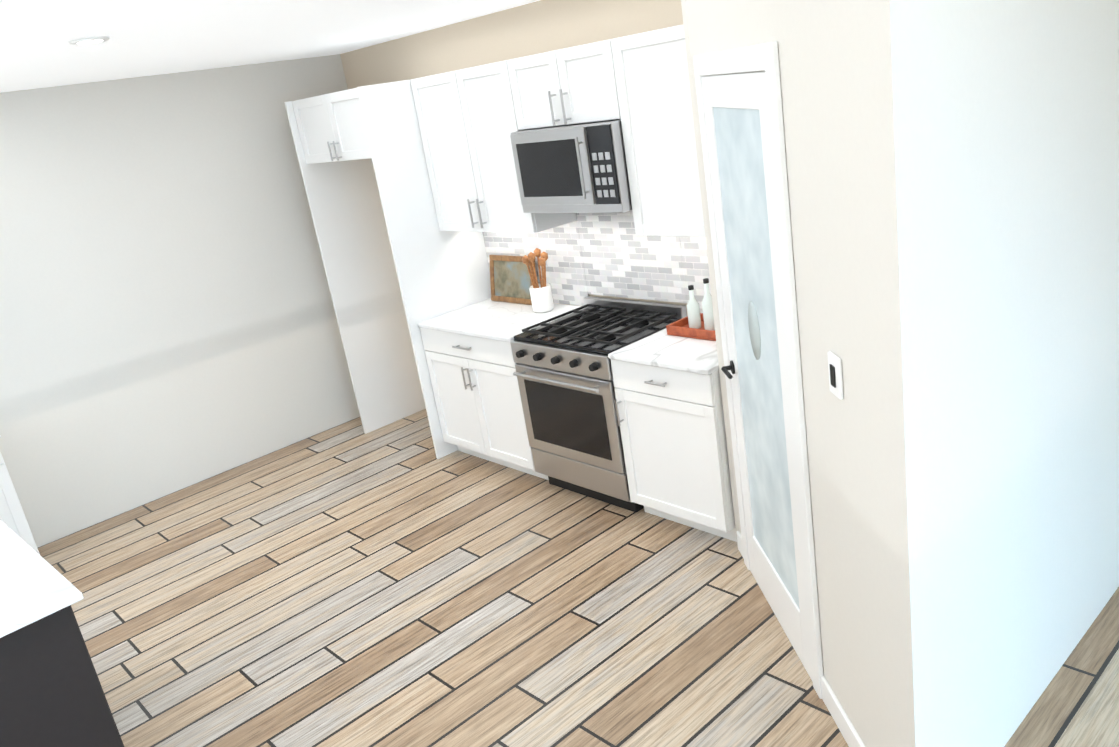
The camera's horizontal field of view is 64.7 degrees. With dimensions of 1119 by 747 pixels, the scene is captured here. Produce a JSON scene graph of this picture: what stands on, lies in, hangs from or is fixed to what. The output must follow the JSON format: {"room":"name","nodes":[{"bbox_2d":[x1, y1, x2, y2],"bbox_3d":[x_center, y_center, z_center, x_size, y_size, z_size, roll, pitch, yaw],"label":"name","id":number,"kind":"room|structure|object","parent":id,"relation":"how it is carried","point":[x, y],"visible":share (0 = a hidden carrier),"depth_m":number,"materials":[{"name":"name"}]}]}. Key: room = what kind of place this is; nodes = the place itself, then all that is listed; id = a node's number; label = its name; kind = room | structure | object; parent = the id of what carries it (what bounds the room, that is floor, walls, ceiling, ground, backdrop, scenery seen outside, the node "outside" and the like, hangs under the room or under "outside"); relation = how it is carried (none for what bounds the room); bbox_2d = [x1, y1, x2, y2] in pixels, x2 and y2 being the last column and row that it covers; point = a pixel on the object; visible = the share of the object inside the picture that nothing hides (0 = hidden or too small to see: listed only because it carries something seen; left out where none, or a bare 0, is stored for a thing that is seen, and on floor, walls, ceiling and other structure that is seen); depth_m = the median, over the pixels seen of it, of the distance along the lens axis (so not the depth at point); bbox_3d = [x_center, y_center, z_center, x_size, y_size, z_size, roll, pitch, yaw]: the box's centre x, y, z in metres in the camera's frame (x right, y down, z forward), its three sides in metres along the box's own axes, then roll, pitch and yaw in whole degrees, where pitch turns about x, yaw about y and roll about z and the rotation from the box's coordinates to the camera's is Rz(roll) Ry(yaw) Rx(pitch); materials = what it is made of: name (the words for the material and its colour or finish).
{"room":"kitchen","nodes":[
{"label":"kitchen","id":0,"kind":"room"},
{"bbox_2d":[0,0,539,92],"bbox_3d":[-1.797,-0.243,0.114,10.530,0.080,9.610,-24,23,-38],"label":"ceiling","id":1,"kind":"structure","parent":0,"point":[146,37],"depth_m":3.95,"materials":[{"name":"paint"}]},
{"bbox_2d":[69,36,109,44],"bbox_3d":[-1.804,-1.277,3.394,0.142,0.010,0.142,-24,23,-38],"label":"recessed light","id":2,"kind":"object","parent":1,"relation":"in","point":[89,40],"visible":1,"depth_m":3.36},
{"bbox_2d":[0,0,1118,746],"bbox_3d":[-1.589,1.033,0.536,10.530,2.640,9.610,-24,23,-38],"label":"wall","id":3,"kind":"structure","parent":0,"point":[168,320],"depth_m":2.77,"materials":[{"name":"paint"}]},
{"bbox_2d":[410,60,576,232],"bbox_3d":[-0.413,-1.318,5.199,0.388,0.920,0.920,-24,23,-38],"label":"upper cabinet","id":4,"kind":"object","parent":3,"relation":"attached to","point":[467,120],"visible":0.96,"depth_m":5.08,"materials":[{"name":"white wood"}]},
{"bbox_2d":[507,39,620,129],"bbox_3d":[0.111,-1.472,4.502,0.388,0.360,0.760,-24,23,-38],"label":"upper cabinet","id":5,"kind":"object","parent":3,"relation":"attached to","point":[571,85],"visible":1,"depth_m":4.38,"materials":[{"name":"white wood"}]},
{"bbox_2d":[510,119,631,212],"bbox_3d":[0.148,-1.085,4.606,0.453,0.433,0.754,-24,23,-38],"label":"microwave","id":6,"kind":"object","parent":5,"relation":"attached to","point":[577,168],"visible":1,"depth_m":4.43,"materials":[{"name":"silver metal"}]},
{"bbox_2d":[482,210,710,312],"bbox_3d":[0.289,-0.670,5.018,0.010,0.639,2.298,-24,23,-38],"label":"backsplash","id":7,"kind":"structure","parent":3,"relation":"attached to","point":[610,254],"depth_m":5.01,"materials":[{"name":"tile"}]},
{"bbox_2d":[611,25,704,236],"bbox_3d":[0.619,-1.119,4.087,0.388,0.920,0.620,-24,23,-38],"label":"upper cabinet","id":8,"kind":"object","parent":3,"relation":"attached to","point":[653,88],"visible":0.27,"depth_m":4.06,"materials":[{"name":"white wood"}]},
{"bbox_2d":[693,41,823,698],"bbox_3d":[0.730,-0.027,3.268,0.613,2.225,0.770,-24,23,-38],"label":"pantry door","id":9,"kind":"structure","parent":3,"relation":"in","point":[742,138],"depth_m":3.15,"materials":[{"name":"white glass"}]},
{"bbox_2d":[736,531,864,746],"bbox_3d":[0.921,1.057,3.319,1.127,0.100,1.425,-24,23,-38],"label":"baseboard","id":10,"kind":"structure","parent":3,"relation":"attached to","point":[848,731],"depth_m":2.93,"materials":[{"name":"white wood"}]},
{"bbox_2d":[827,351,843,399],"bbox_3d":[0.763,0.006,2.450,0.015,0.120,0.080,-10,18,-2],"label":"switch plate","id":11,"kind":"object","parent":3,"relation":"attached to","point":[835,374],"visible":0.96,"depth_m":2.43,"materials":[{"name":"white plastic"}]},
{"bbox_2d":[38,409,1118,746],"bbox_3d":[-1.380,2.309,0.957,10.530,0.080,9.610,-24,23,-38],"label":"floor","id":12,"kind":"structure","parent":0,"point":[352,583],"depth_m":4.02,"materials":[{"name":"brown wood"}]},
{"bbox_2d":[0,435,39,554],"bbox_3d":[-4.786,1.258,3.610,4.550,1.290,0.643,-24,23,-38],"label":"wall","id":13,"kind":"structure","parent":12,"relation":"on","point":[12,516],"depth_m":4.81,"materials":[{"name":"white paint"}]},
{"bbox_2d":[0,607,123,746],"bbox_3d":[-3.001,1.557,2.461,1.226,0.895,3.021,9,26,45],"label":"kitchen island","id":14,"kind":"object","parent":12,"relation":"on","point":[52,694],"depth_m":2.86,"materials":[{"name":"black wood"}]},
{"bbox_2d":[0,519,83,638],"bbox_3d":[-3.036,1.133,2.279,1.280,0.025,3.076,9,26,45],"label":"island countertop","id":15,"kind":"structure","parent":14,"relation":"on","point":[31,589],"depth_m":2.89,"materials":[{"name":"white stone"}]},
{"bbox_2d":[284,79,490,458],"bbox_3d":[-1.046,-0.715,6.008,0.698,2.360,0.948,-24,23,-38],"label":"surround","id":16,"kind":"object","parent":12,"relation":"on","point":[399,265],"visible":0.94,"depth_m":5.81,"materials":[{"name":"white wood"}]},
{"bbox_2d":[418,326,548,479],"bbox_3d":[-0.283,0.086,5.571,0.620,0.895,0.920,-24,23,-38],"label":"base cabinet","id":17,"kind":"object","parent":12,"relation":"on","point":[476,391],"depth_m":5.34,"materials":[{"name":"white wood"}]},
{"bbox_2d":[417,298,584,337],"bbox_3d":[-0.358,-0.344,5.426,0.632,0.025,0.918,-24,23,-38],"label":"countertop","id":18,"kind":"structure","parent":17,"relation":"on","point":[494,319],"depth_m":5.37,"materials":[{"name":"white stone"}]},
{"bbox_2d":[489,248,553,312],"bbox_3d":[-0.276,-0.602,5.518,0.198,0.375,0.668,-24,23,-38],"label":"utensil holder","id":19,"kind":"object","parent":18,"relation":"on","point":[513,279],"visible":1,"depth_m":5.58,"materials":[{"name":"brown wood"}]},
{"bbox_2d":[510,296,686,511],"bbox_3d":[0.249,0.163,4.923,0.690,0.990,0.752,-24,23,-38],"label":"range","id":20,"kind":"object","parent":12,"relation":"on","point":[563,373],"visible":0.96,"depth_m":4.73,"materials":[{"name":"silver metal"}]},
{"bbox_2d":[609,358,736,541],"bbox_3d":[0.748,0.285,4.458,0.620,0.895,0.620,-24,23,-38],"label":"base cabinet","id":21,"kind":"object","parent":12,"relation":"on","point":[669,409],"depth_m":4.23,"materials":[{"name":"white wood"}]},
{"bbox_2d":[608,329,718,373],"bbox_3d":[0.675,-0.145,4.312,0.632,0.025,0.618,-24,23,-38],"label":"countertop","id":22,"kind":"structure","parent":21,"relation":"on","point":[664,349],"depth_m":4.23,"materials":[{"name":"white stone"}]},
{"bbox_2d":[666,278,715,340],"bbox_3d":[0.746,-0.335,4.372,0.240,0.272,0.400,-24,23,-38],"label":"tray","id":23,"kind":"object","parent":22,"relation":"on","point":[695,323],"visible":0.52,"depth_m":4.40,"materials":[{"name":"brown wood"}]}
]}

